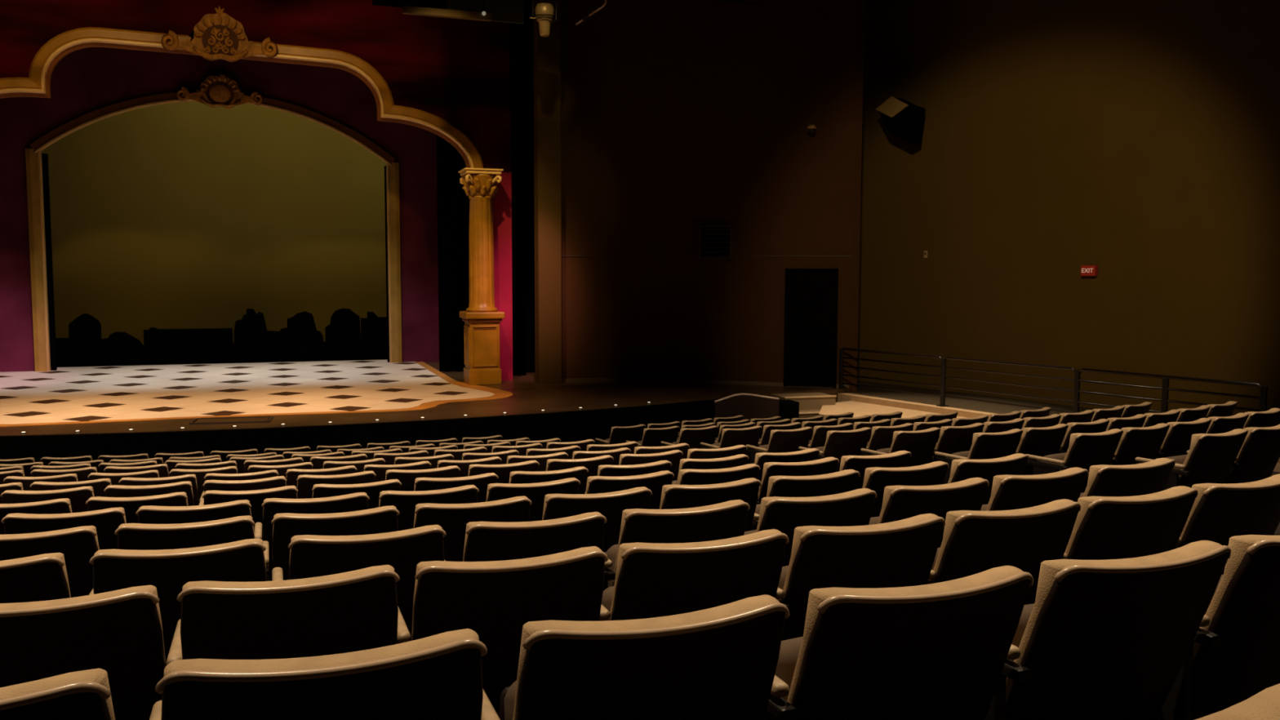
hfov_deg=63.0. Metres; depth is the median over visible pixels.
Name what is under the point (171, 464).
seat
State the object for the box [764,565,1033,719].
seat
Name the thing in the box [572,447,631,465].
seat
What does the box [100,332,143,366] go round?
cutout
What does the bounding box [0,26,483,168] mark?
arch
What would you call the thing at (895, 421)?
seat
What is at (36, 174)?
arch
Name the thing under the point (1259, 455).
seat
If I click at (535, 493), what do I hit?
seat
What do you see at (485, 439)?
seat
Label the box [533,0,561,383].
wall
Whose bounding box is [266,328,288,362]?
cutout
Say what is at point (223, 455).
seat
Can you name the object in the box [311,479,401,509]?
seat
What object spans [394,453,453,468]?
seat
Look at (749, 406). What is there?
guard rail
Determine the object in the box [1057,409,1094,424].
seat
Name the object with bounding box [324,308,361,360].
cutout
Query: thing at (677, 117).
wall
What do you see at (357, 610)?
seat
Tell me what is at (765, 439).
seat
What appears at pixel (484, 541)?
seat
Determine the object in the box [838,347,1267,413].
metal railing
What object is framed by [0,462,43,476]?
seat
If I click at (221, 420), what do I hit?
hatch
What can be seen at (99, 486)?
seat
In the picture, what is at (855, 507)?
seat
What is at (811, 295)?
door
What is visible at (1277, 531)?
floor
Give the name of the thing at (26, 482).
seat
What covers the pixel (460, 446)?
seat
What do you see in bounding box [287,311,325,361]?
cutout
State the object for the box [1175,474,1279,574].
seat
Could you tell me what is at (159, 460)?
seat
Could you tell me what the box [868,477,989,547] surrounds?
seat
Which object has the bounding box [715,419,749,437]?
seat
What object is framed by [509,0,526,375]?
curtain
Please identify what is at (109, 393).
stage floor
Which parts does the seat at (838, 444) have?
armrest, seat, backrest, edge trim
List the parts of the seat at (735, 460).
edge trim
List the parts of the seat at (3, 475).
edge trim, backrest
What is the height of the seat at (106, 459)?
0.853 m
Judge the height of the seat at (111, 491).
0.853 m
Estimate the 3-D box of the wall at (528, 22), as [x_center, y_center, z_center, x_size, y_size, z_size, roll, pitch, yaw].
[-2.114,-3.897,22.653,2.600,8.800,0.100,-1,5,-19]
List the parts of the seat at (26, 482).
edge trim, backrest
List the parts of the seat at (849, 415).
backrest, edge trim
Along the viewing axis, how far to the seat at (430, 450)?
11.28 m
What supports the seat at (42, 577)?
on the floor
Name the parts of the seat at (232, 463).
backrest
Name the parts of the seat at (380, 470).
backrest, edge trim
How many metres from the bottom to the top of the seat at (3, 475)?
0.853 m
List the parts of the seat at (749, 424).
edge trim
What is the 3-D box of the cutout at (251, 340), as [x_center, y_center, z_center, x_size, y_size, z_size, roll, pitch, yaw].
[-9.315,-0.575,24.990,0.760,1.303,0.020,-1,5,-19]
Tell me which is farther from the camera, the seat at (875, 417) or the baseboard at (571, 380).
the baseboard at (571, 380)
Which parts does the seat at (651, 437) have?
backrest, edge trim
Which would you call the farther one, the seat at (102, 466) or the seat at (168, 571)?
the seat at (102, 466)
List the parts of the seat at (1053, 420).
backrest, edge trim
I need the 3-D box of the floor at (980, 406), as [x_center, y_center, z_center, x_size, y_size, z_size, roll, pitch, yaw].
[7.139,1.188,17.628,3.080,0.750,12.480,-3,6,-32]
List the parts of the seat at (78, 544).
edge trim, backrest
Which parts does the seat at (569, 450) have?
backrest, edge trim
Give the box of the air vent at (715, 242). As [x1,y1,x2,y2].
[698,224,733,259]
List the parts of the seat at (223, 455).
edge trim, backrest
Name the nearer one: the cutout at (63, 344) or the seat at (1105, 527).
the seat at (1105, 527)
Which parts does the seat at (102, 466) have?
edge trim, backrest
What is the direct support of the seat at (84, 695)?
on the floor
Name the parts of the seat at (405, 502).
backrest, edge trim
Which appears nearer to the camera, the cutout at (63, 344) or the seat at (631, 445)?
the seat at (631, 445)
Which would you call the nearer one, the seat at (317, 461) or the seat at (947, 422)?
the seat at (317, 461)
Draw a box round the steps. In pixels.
[771,392,836,417]
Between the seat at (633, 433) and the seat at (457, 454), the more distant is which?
the seat at (633, 433)
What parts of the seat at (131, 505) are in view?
edge trim, backrest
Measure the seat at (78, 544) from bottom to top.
0.853 m
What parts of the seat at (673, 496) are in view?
backrest, edge trim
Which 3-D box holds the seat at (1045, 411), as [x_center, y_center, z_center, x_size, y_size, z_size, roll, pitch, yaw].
[4.418,0.968,12.087,0.650,0.853,0.482,-3,6,-37]
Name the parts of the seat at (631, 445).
edge trim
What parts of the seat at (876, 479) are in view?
backrest, edge trim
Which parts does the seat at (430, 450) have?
backrest, edge trim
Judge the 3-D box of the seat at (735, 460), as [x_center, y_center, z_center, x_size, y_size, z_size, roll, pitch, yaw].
[0.426,1.092,7.497,0.632,0.853,0.460,-2,5,-20]
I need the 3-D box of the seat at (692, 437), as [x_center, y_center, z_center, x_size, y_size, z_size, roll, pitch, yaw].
[0.621,1.237,12.994,0.592,0.853,0.482,-3,5,-31]
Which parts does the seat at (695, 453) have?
edge trim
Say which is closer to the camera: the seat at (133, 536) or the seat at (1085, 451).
the seat at (133, 536)
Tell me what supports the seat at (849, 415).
on the floor
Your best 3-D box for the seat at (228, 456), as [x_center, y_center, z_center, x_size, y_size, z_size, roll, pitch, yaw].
[-4.381,1.447,11.766,0.590,0.853,0.482,-1,5,-18]
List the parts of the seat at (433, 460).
backrest, edge trim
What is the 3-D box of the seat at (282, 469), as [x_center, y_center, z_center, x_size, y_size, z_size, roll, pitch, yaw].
[-3.170,1.304,9.139,0.632,0.853,0.460,-1,5,-14]
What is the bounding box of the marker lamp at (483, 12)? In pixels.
[481,0,485,15]
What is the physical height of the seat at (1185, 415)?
0.853 m
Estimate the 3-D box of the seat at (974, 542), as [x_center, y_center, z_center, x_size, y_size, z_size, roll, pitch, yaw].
[1.162,0.897,3.656,0.584,0.853,0.482,-2,5,-23]
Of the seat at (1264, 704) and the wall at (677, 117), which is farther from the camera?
the wall at (677, 117)
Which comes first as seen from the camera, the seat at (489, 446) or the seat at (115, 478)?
the seat at (115, 478)
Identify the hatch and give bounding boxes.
[188,416,273,425]
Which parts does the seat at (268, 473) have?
backrest, edge trim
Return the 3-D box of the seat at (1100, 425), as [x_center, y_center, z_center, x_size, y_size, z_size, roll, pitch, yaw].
[3.845,0.950,9.374,0.592,0.853,0.482,-3,6,-33]
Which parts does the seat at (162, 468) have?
edge trim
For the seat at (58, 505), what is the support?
on the floor at (1273, 473)
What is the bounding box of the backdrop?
[41,101,386,344]
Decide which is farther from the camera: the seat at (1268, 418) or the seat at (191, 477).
the seat at (1268, 418)
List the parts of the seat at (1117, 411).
edge trim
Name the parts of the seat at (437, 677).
armrest, edge trim, backrest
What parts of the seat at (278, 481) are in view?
armrest, edge trim, backrest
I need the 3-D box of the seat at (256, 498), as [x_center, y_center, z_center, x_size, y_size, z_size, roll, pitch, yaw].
[-2.397,1.175,6.376,0.632,0.853,0.460,-1,5,-14]
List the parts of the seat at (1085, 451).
armrest, seat, backrest, edge trim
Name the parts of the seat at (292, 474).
edge trim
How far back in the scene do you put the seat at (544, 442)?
11.77 m
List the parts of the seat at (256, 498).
edge trim, backrest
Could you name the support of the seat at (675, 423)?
on the floor
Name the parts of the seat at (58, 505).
edge trim, backrest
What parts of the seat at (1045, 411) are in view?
edge trim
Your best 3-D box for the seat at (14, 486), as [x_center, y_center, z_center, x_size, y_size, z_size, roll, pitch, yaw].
[-4.786,1.301,7.666,0.589,0.853,0.482,-1,5,-15]
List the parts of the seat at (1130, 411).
edge trim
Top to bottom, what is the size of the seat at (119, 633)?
0.853 m
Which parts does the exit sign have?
panel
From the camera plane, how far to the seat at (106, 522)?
5.01 m
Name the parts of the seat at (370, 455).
backrest, edge trim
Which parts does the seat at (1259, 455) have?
backrest, edge trim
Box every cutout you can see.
[49,337,71,367]
[68,313,101,367]
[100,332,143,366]
[143,327,234,364]
[234,308,267,363]
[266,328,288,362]
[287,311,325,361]
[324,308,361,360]
[360,311,387,359]
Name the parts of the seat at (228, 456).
edge trim, backrest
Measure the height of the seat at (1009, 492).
0.853 m
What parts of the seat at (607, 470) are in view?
edge trim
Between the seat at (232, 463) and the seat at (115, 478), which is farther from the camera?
the seat at (232, 463)
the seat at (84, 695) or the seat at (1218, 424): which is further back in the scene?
the seat at (1218, 424)
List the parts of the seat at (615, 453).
backrest, edge trim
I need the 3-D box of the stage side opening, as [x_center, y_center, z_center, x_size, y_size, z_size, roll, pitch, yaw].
[-3.483,-3.734,22.821,1.880,7.961,0.120,-1,5,-19]
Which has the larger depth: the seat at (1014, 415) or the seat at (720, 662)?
the seat at (1014, 415)
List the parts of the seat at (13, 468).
edge trim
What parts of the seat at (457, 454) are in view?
backrest, edge trim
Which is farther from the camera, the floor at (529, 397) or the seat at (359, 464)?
the floor at (529, 397)
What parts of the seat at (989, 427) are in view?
edge trim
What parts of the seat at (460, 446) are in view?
backrest, edge trim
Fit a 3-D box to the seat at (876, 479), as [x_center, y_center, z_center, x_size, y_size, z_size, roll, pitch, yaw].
[1.352,0.979,5.832,0.597,0.853,0.482,-2,5,-25]
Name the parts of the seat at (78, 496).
edge trim, backrest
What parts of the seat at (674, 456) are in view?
backrest, edge trim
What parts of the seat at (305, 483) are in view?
backrest, edge trim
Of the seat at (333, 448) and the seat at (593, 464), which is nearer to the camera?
the seat at (593, 464)
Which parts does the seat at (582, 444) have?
edge trim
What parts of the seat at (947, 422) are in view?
backrest, edge trim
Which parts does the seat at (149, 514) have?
edge trim, backrest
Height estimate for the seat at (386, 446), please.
0.853 m
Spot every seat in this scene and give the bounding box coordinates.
[0,457,35,464]
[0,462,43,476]
[0,466,24,472]
[0,470,24,484]
[0,482,23,503]
[0,486,94,512]
[0,497,71,534]
[0,525,99,597]
[0,552,71,603]
[0,585,165,719]
[0,668,115,719]
[1,506,126,549]
[3,473,78,490]
[29,478,111,497]
[30,463,91,471]
[30,466,97,481]
[40,455,92,466]
[48,459,103,472]
[85,492,187,523]
[87,470,159,484]
[88,537,266,666]
[97,453,148,462]
[97,460,157,472]
[103,463,168,477]
[103,480,194,506]
[108,457,163,464]
[114,515,254,550]
[118,474,199,506]
[135,499,251,524]
[149,628,487,719]
[154,451,204,463]
[164,457,222,476]
[165,564,399,665]
[168,454,221,460]
[168,466,237,504]
[174,460,236,469]
[199,470,279,502]
[199,475,286,505]
[201,485,297,540]
[209,448,257,462]
[226,452,276,461]
[228,454,284,473]
[243,457,303,473]
[247,462,313,483]
[254,492,369,581]
[262,505,399,581]
[263,446,310,454]
[271,524,446,635]
[282,449,332,458]
[285,465,356,488]
[291,451,344,462]
[296,471,376,498]
[310,453,367,469]
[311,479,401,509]
[315,444,361,452]
[322,457,385,472]
[336,446,384,456]
[351,448,402,459]
[363,461,431,481]
[367,440,410,449]
[373,450,428,464]
[378,484,479,530]
[385,465,460,491]
[389,443,435,453]
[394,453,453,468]
[397,546,608,717]
[408,444,457,456]
[413,472,498,502]
[413,496,532,561]
[415,438,457,447]
[434,446,486,460]
[437,456,502,477]
[439,440,483,449]
[444,511,607,561]
[462,435,502,444]
[462,449,519,464]
[463,441,511,453]
[467,460,539,483]
[481,594,789,719]
[485,477,580,521]
[487,437,529,445]
[491,443,542,455]
[506,452,568,471]
[509,466,588,493]
[515,438,560,448]
[525,445,580,459]
[542,486,652,551]
[546,439,595,451]
[546,454,613,492]
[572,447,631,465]
[585,470,674,509]
[586,441,638,453]
[595,424,645,444]
[597,460,671,476]
[599,528,789,621]
[603,499,750,591]
[618,449,683,480]
[626,426,679,446]
[634,443,689,458]
[647,421,680,428]
[659,477,761,531]
[661,425,718,449]
[671,453,749,484]
[676,422,715,441]
[677,417,712,437]
[677,463,759,484]
[687,444,747,458]
[700,426,762,464]
[713,415,743,426]
[714,422,755,443]
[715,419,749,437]
[743,488,876,566]
[746,426,813,463]
[750,416,781,426]
[751,469,860,530]
[754,448,819,481]
[756,418,791,438]
[756,457,839,504]
[757,422,801,446]
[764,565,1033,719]
[775,513,945,640]
[791,415,823,428]
[798,426,871,471]
[801,418,837,439]
[807,422,853,448]
[823,412,853,425]
[837,414,871,430]
[839,450,911,489]
[853,418,891,441]
[860,426,940,466]
[862,461,948,517]
[864,422,913,453]
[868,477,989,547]
[870,411,902,426]
[890,415,925,431]
[912,418,952,442]
[924,411,957,425]
[927,498,1080,604]
[929,422,984,462]
[934,428,1022,484]
[947,453,1028,504]
[951,414,988,432]
[980,466,1088,511]
[982,417,1024,432]
[984,540,1231,719]
[986,410,1021,422]
[1015,423,1068,475]
[1018,413,1061,443]
[1019,407,1051,418]
[1025,428,1123,493]
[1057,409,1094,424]
[1057,418,1109,453]
[1062,485,1198,559]
[1079,457,1175,497]
[1090,405,1124,422]
[1106,413,1146,431]
[1110,422,1169,465]
[1120,401,1151,417]
[1134,428,1248,489]
[1142,409,1180,427]
[1153,534,1279,719]
[1155,417,1211,458]
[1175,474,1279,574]
[1176,404,1210,422]
[1186,424,1279,484]
[1195,683,1279,719]
[1205,400,1237,417]
[1205,413,1248,433]
[1242,408,1279,429]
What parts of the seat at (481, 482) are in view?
backrest, edge trim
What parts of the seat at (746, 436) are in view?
armrest, seat, backrest, edge trim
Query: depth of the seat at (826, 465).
6.44 m
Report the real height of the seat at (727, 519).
0.853 m
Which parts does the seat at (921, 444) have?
armrest, seat, backrest, edge trim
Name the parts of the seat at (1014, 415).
edge trim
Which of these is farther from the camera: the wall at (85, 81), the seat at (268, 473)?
the wall at (85, 81)
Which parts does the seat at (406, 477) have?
backrest, edge trim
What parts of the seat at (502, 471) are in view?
backrest, edge trim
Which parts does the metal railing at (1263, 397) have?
post, rail, post, rail, rail, rail, rail, rail, post, post, rail, post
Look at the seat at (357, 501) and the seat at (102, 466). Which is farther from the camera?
the seat at (102, 466)
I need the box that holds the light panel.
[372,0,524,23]
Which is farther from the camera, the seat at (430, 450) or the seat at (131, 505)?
the seat at (430, 450)
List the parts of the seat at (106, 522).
edge trim, backrest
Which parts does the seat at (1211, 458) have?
armrest, seat, backrest, edge trim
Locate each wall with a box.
[0,0,512,380]
[0,47,439,372]
[524,0,535,372]
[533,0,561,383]
[560,0,856,384]
[848,0,864,392]
[857,0,1279,426]
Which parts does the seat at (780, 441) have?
armrest, seat, backrest, edge trim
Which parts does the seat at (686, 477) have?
edge trim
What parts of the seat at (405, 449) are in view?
backrest, edge trim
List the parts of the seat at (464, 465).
backrest, edge trim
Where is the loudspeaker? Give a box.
[875,96,925,144]
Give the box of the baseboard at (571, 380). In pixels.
[561,377,848,388]
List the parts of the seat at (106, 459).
edge trim, backrest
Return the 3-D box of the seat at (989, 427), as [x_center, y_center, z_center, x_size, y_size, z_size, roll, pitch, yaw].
[3.399,0.993,10.222,0.592,0.853,0.482,-3,6,-33]
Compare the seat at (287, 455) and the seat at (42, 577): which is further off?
the seat at (287, 455)
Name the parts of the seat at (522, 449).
edge trim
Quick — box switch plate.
[924,250,927,257]
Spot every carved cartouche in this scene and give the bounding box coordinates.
[160,5,278,62]
[176,75,263,108]
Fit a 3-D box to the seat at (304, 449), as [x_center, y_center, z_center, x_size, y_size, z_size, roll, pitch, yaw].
[-4.339,1.467,12.787,0.597,0.853,0.482,-1,5,-19]
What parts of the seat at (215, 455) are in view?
backrest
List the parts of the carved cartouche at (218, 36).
arm, arm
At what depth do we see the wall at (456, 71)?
19.94 m
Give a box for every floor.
[0,359,513,426]
[0,361,850,435]
[818,400,1279,471]
[853,380,1094,416]
[1271,471,1279,475]
[1273,522,1279,535]
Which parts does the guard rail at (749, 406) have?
rail, panel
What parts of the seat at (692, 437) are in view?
armrest, backrest, edge trim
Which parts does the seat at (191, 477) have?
edge trim, backrest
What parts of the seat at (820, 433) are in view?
edge trim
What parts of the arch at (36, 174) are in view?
post, post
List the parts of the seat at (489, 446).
backrest, edge trim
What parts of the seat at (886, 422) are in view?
backrest, edge trim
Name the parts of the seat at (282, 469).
backrest, edge trim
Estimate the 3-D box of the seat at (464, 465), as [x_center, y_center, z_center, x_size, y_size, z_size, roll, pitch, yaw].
[-1.489,1.221,8.761,0.589,0.853,0.482,-2,5,-22]
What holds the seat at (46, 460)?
on the floor
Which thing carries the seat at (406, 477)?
on the floor
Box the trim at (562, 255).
[561,255,851,256]
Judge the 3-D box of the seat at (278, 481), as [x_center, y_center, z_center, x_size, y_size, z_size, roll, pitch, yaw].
[-2.761,1.215,7.272,0.596,0.853,0.482,-1,5,-19]
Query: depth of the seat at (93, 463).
11.05 m
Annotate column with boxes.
[457,167,505,385]
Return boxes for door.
[783,268,838,388]
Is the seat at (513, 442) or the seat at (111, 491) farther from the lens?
the seat at (513, 442)
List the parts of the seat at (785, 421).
backrest, edge trim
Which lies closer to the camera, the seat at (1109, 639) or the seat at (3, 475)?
the seat at (1109, 639)
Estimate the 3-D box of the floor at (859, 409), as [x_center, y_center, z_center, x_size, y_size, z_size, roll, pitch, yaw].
[5.653,1.450,14.857,1.776,0.670,9.380,-3,6,-32]
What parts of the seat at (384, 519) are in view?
armrest, backrest, edge trim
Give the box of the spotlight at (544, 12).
[529,0,556,36]
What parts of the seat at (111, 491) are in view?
edge trim, backrest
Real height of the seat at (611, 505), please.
0.853 m
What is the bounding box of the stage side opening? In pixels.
[436,135,469,371]
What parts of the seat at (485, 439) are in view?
edge trim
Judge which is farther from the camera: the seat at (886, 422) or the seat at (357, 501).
the seat at (886, 422)
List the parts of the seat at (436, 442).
edge trim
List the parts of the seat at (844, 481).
armrest, seat, backrest, edge trim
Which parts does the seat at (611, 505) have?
backrest, edge trim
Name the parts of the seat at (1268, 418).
edge trim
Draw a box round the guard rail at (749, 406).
[714,393,799,423]
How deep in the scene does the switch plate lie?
20.51 m
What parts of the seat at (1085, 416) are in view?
edge trim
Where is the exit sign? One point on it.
(1086, 270)
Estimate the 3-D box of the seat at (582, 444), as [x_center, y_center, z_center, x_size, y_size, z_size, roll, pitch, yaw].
[-0.798,1.260,11.153,0.651,0.853,0.482,-2,5,-26]
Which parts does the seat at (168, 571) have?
edge trim, backrest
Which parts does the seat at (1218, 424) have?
edge trim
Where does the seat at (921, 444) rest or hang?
on the floor
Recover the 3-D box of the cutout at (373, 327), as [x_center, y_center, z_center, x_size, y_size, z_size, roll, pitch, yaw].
[-6.222,-0.604,26.080,1.440,1.203,0.020,-1,5,-19]
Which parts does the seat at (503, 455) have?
backrest, edge trim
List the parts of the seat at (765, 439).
edge trim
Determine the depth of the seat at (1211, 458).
6.88 m
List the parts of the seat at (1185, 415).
edge trim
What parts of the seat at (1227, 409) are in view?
edge trim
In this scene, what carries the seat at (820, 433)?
on the floor
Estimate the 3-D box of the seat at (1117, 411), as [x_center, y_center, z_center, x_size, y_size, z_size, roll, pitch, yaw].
[4.846,0.916,11.216,0.592,0.853,0.482,-3,6,-36]
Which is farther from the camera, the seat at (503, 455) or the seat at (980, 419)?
the seat at (980, 419)
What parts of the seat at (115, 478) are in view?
edge trim, backrest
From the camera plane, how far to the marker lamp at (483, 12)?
17.33 m
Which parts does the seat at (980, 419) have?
backrest, edge trim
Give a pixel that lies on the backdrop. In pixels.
(193, 215)
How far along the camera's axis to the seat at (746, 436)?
11.96 m
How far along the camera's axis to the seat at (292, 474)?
8.10 m
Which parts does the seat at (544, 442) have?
backrest, edge trim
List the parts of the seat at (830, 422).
backrest, edge trim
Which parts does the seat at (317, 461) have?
backrest, edge trim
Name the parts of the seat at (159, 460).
edge trim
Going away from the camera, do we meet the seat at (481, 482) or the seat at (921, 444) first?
the seat at (481, 482)
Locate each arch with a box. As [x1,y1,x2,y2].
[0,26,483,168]
[25,91,401,371]
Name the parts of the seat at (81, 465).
backrest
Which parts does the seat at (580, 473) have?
backrest, edge trim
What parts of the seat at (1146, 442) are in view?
edge trim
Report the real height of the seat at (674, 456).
0.853 m
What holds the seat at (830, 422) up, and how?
on the floor
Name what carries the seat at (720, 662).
on the floor
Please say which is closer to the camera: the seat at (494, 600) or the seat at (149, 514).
the seat at (494, 600)
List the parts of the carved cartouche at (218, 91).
arm, arm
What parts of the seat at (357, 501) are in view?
armrest, backrest, edge trim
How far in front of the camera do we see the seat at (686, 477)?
6.20 m
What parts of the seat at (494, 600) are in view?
armrest, backrest, edge trim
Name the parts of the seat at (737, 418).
backrest, edge trim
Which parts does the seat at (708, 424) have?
backrest, edge trim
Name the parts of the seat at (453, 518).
backrest, edge trim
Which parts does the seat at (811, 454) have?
backrest, edge trim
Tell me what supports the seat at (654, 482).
on the floor
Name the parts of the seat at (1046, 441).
backrest, edge trim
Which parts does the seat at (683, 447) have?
backrest, edge trim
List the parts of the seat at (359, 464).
backrest, edge trim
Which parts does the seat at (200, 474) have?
edge trim, backrest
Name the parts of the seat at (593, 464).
backrest, edge trim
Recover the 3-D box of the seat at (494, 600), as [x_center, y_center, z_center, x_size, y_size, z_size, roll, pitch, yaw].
[-0.427,0.944,3.028,0.584,0.853,0.482,-2,5,-20]
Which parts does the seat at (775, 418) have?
backrest, edge trim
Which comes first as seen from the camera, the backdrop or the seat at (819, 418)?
the seat at (819, 418)
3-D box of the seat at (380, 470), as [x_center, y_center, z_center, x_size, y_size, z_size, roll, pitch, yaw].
[-2.028,1.237,8.549,0.589,0.853,0.482,-2,5,-21]
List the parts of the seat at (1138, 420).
edge trim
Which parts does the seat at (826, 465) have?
edge trim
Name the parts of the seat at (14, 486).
edge trim, backrest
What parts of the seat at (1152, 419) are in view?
edge trim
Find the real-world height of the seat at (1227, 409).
0.853 m
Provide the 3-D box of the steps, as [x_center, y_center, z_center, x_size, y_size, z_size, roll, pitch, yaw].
[2.956,1.060,18.627,1.050,0.860,0.985,-1,5,-16]
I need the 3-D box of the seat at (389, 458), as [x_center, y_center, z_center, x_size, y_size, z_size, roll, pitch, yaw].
[-2.435,1.313,10.438,0.593,0.853,0.482,-2,5,-22]
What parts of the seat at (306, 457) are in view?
backrest, edge trim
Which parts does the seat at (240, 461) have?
edge trim, backrest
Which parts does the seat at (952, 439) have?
edge trim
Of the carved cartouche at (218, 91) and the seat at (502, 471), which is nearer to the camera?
the seat at (502, 471)
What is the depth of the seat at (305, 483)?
7.22 m
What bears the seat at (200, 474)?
on the floor
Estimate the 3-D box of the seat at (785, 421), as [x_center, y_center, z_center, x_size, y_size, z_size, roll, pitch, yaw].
[1.612,1.189,13.615,0.592,0.853,0.482,-3,6,-33]
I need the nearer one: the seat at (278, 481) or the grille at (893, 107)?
the seat at (278, 481)
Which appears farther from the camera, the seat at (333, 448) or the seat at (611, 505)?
the seat at (333, 448)
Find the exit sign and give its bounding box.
[1080,265,1097,275]
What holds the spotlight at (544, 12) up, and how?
hanging from the batten
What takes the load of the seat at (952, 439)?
on the floor
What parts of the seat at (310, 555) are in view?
armrest, backrest, edge trim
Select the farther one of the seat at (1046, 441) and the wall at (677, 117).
the wall at (677, 117)
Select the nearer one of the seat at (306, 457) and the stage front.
the seat at (306, 457)
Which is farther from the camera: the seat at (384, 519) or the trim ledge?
the trim ledge
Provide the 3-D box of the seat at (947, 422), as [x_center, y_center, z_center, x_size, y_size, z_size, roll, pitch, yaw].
[2.953,1.046,11.070,0.592,0.853,0.482,-3,6,-33]
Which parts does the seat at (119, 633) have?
edge trim, backrest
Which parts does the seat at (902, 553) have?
armrest, seat, backrest, edge trim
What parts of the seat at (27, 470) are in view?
backrest, edge trim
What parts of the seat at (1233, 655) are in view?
armrest, seat, backrest, edge trim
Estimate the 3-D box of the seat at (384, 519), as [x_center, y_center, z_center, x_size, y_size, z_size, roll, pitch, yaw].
[-1.402,1.062,4.709,0.597,0.853,0.482,-1,5,-19]
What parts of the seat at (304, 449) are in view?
backrest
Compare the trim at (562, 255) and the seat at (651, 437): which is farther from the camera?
the trim at (562, 255)
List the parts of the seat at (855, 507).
seat, backrest, edge trim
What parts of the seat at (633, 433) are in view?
armrest, backrest, edge trim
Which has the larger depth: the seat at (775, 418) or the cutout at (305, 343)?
the cutout at (305, 343)
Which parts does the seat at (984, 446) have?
armrest, seat, backrest, edge trim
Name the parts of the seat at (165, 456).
edge trim, backrest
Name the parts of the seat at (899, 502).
seat, backrest, edge trim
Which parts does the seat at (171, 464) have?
edge trim, backrest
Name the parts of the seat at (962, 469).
backrest, edge trim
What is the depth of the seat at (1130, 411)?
11.31 m
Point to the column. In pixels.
(482, 320)
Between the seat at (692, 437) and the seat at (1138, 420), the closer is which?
the seat at (1138, 420)
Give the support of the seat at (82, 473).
on the floor
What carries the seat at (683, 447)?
on the floor
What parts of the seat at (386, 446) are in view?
backrest, edge trim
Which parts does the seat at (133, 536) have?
edge trim, backrest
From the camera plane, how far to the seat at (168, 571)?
3.42 m
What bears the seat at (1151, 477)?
on the floor
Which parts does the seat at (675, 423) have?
edge trim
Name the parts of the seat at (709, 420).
edge trim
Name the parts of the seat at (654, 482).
backrest, edge trim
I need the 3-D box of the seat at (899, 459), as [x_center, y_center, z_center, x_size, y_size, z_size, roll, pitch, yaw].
[1.459,1.015,6.942,0.641,0.853,0.482,-2,5,-26]
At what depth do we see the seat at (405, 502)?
5.56 m
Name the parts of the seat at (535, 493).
backrest, edge trim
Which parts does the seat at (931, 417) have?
edge trim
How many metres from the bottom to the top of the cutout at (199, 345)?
0.883 m
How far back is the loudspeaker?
20.19 m
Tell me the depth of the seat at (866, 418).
12.85 m
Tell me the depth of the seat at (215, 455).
11.35 m
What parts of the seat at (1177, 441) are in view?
edge trim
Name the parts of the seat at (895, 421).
backrest, edge trim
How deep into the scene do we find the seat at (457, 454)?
10.43 m
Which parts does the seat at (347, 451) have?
backrest, edge trim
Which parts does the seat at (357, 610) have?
armrest, backrest, edge trim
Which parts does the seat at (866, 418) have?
backrest, edge trim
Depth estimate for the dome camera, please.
19.41 m
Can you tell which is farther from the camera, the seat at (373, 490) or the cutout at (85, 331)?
the cutout at (85, 331)
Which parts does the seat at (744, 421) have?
backrest, edge trim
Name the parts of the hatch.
lid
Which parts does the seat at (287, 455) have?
backrest, edge trim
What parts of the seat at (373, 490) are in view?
backrest, edge trim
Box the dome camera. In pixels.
[807,124,816,133]
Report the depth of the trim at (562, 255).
20.55 m
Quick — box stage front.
[0,394,762,462]
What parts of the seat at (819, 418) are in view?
backrest, edge trim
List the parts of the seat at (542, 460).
backrest, edge trim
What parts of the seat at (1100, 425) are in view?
edge trim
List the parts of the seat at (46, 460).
edge trim, backrest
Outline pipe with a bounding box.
[575,0,606,25]
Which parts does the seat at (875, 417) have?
backrest, edge trim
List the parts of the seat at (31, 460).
edge trim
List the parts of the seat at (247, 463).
backrest, edge trim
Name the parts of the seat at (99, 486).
edge trim, backrest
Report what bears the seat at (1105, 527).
on the floor
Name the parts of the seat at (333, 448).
backrest, edge trim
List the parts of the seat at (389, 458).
backrest, edge trim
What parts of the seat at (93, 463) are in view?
edge trim, backrest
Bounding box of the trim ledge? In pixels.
[837,392,1279,462]
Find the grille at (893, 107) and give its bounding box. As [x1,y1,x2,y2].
[875,96,908,117]
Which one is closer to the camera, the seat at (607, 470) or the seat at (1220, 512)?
the seat at (1220, 512)
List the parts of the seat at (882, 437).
backrest, edge trim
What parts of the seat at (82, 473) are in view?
edge trim, backrest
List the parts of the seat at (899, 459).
backrest, edge trim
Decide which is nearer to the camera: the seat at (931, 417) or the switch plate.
the seat at (931, 417)
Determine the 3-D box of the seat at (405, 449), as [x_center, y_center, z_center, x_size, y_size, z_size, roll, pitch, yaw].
[-2.751,1.403,12.372,0.590,0.853,0.482,-2,5,-23]

